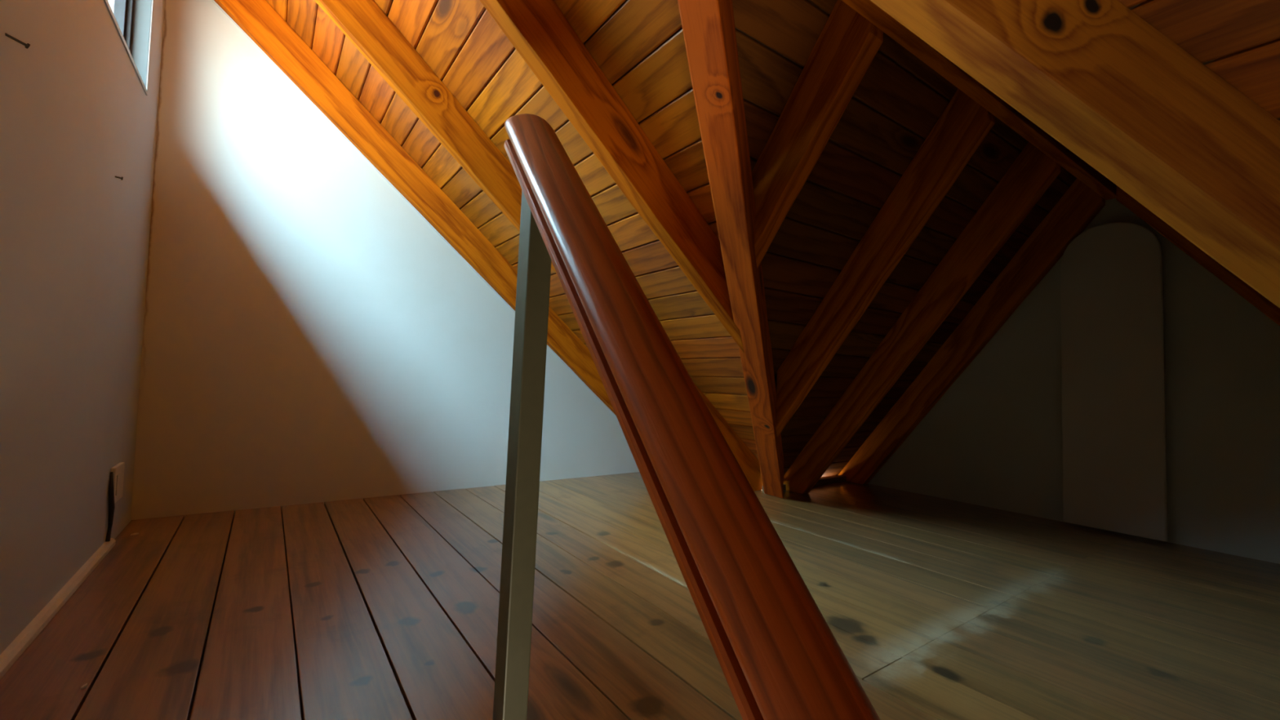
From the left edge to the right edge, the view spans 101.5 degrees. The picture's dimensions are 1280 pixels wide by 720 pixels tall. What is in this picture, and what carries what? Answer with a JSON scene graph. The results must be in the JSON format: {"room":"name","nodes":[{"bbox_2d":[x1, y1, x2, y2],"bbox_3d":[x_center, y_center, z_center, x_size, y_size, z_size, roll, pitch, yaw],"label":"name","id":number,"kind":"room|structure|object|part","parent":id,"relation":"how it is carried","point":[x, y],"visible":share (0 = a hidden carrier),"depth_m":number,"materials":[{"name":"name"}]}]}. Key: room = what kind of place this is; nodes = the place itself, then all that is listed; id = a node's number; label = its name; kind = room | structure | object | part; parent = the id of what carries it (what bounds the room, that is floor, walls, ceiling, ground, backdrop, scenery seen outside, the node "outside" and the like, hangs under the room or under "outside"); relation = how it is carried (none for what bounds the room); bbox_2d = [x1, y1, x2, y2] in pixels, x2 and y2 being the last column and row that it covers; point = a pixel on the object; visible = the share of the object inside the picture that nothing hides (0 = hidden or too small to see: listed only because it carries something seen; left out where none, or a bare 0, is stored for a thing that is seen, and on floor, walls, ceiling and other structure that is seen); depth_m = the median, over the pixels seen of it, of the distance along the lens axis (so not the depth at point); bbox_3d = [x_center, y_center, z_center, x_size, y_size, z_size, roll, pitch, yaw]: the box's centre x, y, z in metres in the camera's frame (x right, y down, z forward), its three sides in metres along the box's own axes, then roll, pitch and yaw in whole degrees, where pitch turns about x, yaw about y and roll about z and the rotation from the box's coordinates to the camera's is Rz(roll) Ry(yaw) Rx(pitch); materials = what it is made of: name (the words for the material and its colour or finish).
{"room":"attic","nodes":[
{"label":"attic","id":0,"kind":"room"},
{"bbox_2d":[0,0,164,654],"bbox_3d":[-0.674,-0.670,0.065,0.360,2.600,4.474,3,-3,-35],"label":"wall","id":1,"kind":"structure","parent":0,"point":[77,115],"depth_m":1.13,"materials":[{"name":"grey paint"}]},
{"bbox_2d":[4,32,30,48],"bbox_3d":[-1.001,-0.513,0.838,0.009,0.013,0.032,1,-2,24],"label":"nail","id":2,"kind":"object","parent":1,"relation":"attached to","point":[27,46],"visible":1,"depth_m":0.84,"materials":[{"name":"metal"}]},
{"bbox_2d":[0,537,115,679],"bbox_3d":[-1.155,0.536,0.966,0.016,0.022,1.485,3,-3,-35],"label":"baseboard","id":3,"kind":"structure","parent":1,"relation":"attached to","point":[15,649],"depth_m":1.11,"materials":[{"name":"white wood"}]},
{"bbox_2d":[110,462,124,503],"bbox_3d":[-1.595,0.376,1.597,0.015,0.110,0.120,3,-3,-35],"label":"power socket","id":4,"kind":"object","parent":1,"relation":"attached to","point":[118,469],"visible":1,"depth_m":1.58,"materials":[{"name":"white plastic"}]},
{"bbox_2d":[105,471,115,542],"bbox_3d":[-1.557,0.431,1.539,0.014,0.203,0.022,2,-2,-15],"label":"power cable","id":5,"kind":"object","parent":4,"relation":"hanging from","point":[111,490],"visible":1,"depth_m":1.54,"materials":[{"name":"black rubber"}]},
{"bbox_2d":[103,0,154,95],"bbox_3d":[-1.310,-1.154,1.242,0.084,0.572,1.100,3,-3,-35],"label":"window","id":6,"kind":"structure","parent":1,"relation":"in","point":[132,20],"depth_m":1.68,"materials":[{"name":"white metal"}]},
{"bbox_3d":[-1.332,-1.156,1.226,0.026,0.505,1.035,3,-3,-35],"label":"sash","id":7,"kind":"part","parent":6,"relation":"part of","materials":[{"name":"metal"}]},
{"bbox_3d":[-1.328,-1.156,1.229,0.040,0.550,1.080,3,-3,-35],"label":"frame","id":8,"kind":"part","parent":6,"relation":"part of","materials":[{"name":"brown metal"}]},
{"bbox_2d":[130,0,639,520],"bbox_3d":[-0.618,-0.572,2.759,2.862,2.600,0.150,3,-3,-35],"label":"wall","id":9,"kind":"structure","parent":0,"point":[309,336],"depth_m":2.11,"materials":[{"name":"paint"}]},
{"bbox_2d":[211,0,616,416],"bbox_3d":[-0.778,-0.408,2.549,2.394,2.042,0.004,3,-3,-35],"label":"trim","id":10,"kind":"structure","parent":9,"relation":"attached to","point":[213,1],"depth_m":2.29,"materials":[{"name":"pine wood"}]},
{"bbox_2d":[0,471,1279,719],"bbox_3d":[0.759,0.640,0.978,3.153,0.060,4.324,3,-3,-35],"label":"floor","id":11,"kind":"structure","parent":0,"point":[380,607],"depth_m":1.21,"materials":[{"name":"brown wood"}]},
{"bbox_2d":[80,683,87,689],"bbox_3d":[-0.936,0.549,0.881,0.006,0.005,0.012,2,-2,-14],"label":"flake","id":12,"kind":"object","parent":11,"relation":"on","point":[84,686],"visible":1,"depth_m":0.88,"materials":[{"name":"brown wood"}]},
{"bbox_2d":[492,113,880,719],"bbox_3d":[-0.008,0.085,0.564,0.095,0.969,0.727,3,-2,-34],"label":"stair railing","id":13,"kind":"object","parent":11,"relation":"on","point":[778,655],"visible":1,"depth_m":0.50,"materials":[{"name":"red wood"}]},
{"bbox_3d":[-0.178,0.133,0.806,0.052,0.872,0.040,3,-3,-35],"label":"post","id":14,"kind":"part","parent":13,"relation":"part of","materials":[{"name":"metal"}]},
{"bbox_2d":[677,0,783,497],"bbox_3d":[0.346,-0.151,1.653,0.095,1.538,2.009,1,-2,20],"label":"beam","id":15,"kind":"structure","parent":11,"relation":"on","point":[708,28],"depth_m":1.24,"materials":[{"name":"brown wood"}]},
{"bbox_2d":[480,0,744,353],"bbox_3d":[-0.280,-0.844,1.254,1.641,1.574,0.058,3,-3,-35],"label":"rafter","id":16,"kind":"object","parent":15,"relation":"on","point":[540,32],"visible":0.87,"depth_m":1.38,"materials":[{"name":"brown wood"}]},
{"bbox_2d":[751,0,883,268],"bbox_3d":[0.414,-0.589,1.317,0.057,0.716,0.379,3,-3,-35],"label":"rafter","id":17,"kind":"object","parent":15,"relation":"attached to","point":[848,43],"visible":0.88,"depth_m":1.28,"materials":[{"name":"brown wood"}]},
{"bbox_2d":[775,88,995,437],"bbox_3d":[0.782,-0.303,1.819,0.054,1.227,0.774,3,-3,-35],"label":"rafter","id":18,"kind":"object","parent":15,"relation":"attached to","point":[964,123],"visible":0.93,"depth_m":1.74,"materials":[{"name":"brown wood"}]},
{"bbox_2d":[783,142,1060,493],"bbox_3d":[1.104,-0.111,2.308,0.053,1.557,1.203,3,-3,-35],"label":"rafter","id":19,"kind":"object","parent":11,"relation":"on","point":[1033,172],"visible":0.82,"depth_m":2.15,"materials":[{"name":"brown wood"}]},
{"bbox_2d":[837,177,1105,484],"bbox_3d":[1.536,-0.085,2.616,0.056,1.557,1.203,3,-3,-35],"label":"rafter","id":20,"kind":"object","parent":11,"relation":"on","point":[1077,207],"visible":0.88,"depth_m":2.47,"materials":[{"name":"brown wood"}]},
{"bbox_2d":[870,0,1279,307],"bbox_3d":[1.008,-0.147,0.758,1.935,1.508,0.064,2,-2,-1],"label":"beam","id":21,"kind":"structure","parent":11,"relation":"on","point":[1171,133],"depth_m":0.73,"materials":[{"name":"brown wood"}]},
{"bbox_2d":[1060,222,1168,541],"bbox_3d":[1.881,0.060,2.091,0.018,1.228,0.322,3,-3,-35],"label":"board","id":22,"kind":"object","parent":11,"relation":"on","point":[1113,407],"visible":1,"depth_m":2.07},
{"bbox_2d":[1115,185,1279,325],"bbox_3d":[2.260,-0.098,1.601,0.056,1.557,1.203,3,-3,-35],"label":"rafter","id":23,"kind":"object","parent":11,"relation":"on","point":[1248,293],"visible":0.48,"depth_m":1.90,"materials":[{"name":"brown wood"}]},
{"bbox_2d":[266,0,1279,459],"bbox_3d":[0.171,-0.997,0.591,3.685,3.140,4.344,3,-3,-35],"label":"ceiling","id":24,"kind":"structure","parent":0,"point":[639,46],"depth_m":1.61,"materials":[{"name":"brown wood"}]},
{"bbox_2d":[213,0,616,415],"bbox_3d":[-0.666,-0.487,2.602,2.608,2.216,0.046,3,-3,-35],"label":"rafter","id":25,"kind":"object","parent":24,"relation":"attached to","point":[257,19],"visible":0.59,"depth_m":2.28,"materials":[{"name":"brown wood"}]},
{"bbox_2d":[314,0,763,490],"bbox_3d":[-0.287,-0.494,2.071,2.608,2.216,0.042,3,-3,-35],"label":"rafter","id":26,"kind":"object","parent":24,"relation":"attached to","point":[367,27],"visible":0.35,"depth_m":1.77,"materials":[{"name":"brown wood"}]},
{"bbox_2d":[732,0,1076,477],"bbox_3d":[0.572,-0.186,1.931,2.470,1.644,1.273,3,-3,-35],"label":"ceiling","id":27,"kind":"structure","parent":0,"point":[900,99],"depth_m":1.71,"materials":[{"name":"brown wood"}]},
{"bbox_2d":[867,198,1279,564],"bbox_3d":[1.967,-0.258,2.204,0.150,2.100,3.300,3,-3,-35],"label":"wall","id":28,"kind":"structure","parent":0,"point":[993,438],"depth_m":1.98,"materials":[{"name":"grey paint"}]},
{"bbox_2d":[761,475,846,492],"bbox_3d":[1.724,0.801,1.664,0.770,0.330,4.324,3,-3,-35],"label":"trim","id":29,"kind":"structure","parent":28,"relation":"attached to","point":[833,479],"depth_m":2.92,"materials":[{"name":"brown wood"}]},
{"bbox_2d":[841,0,1115,199],"bbox_3d":[1.058,-0.815,1.520,2.166,0.210,0.040,3,-3,-35],"label":"ridge beam","id":30,"kind":"structure","parent":28,"relation":"attached to","point":[1020,124],"depth_m":1.44,"materials":[{"name":"brown wood"}]},
{"bbox_2d":[1128,1,1279,119],"bbox_3d":[1.296,-0.199,0.915,2.470,1.644,1.273,3,-3,-35],"label":"ceiling","id":31,"kind":"structure","parent":0,"point":[1133,6],"depth_m":0.74,"materials":[{"name":"brown wood"}]}
]}

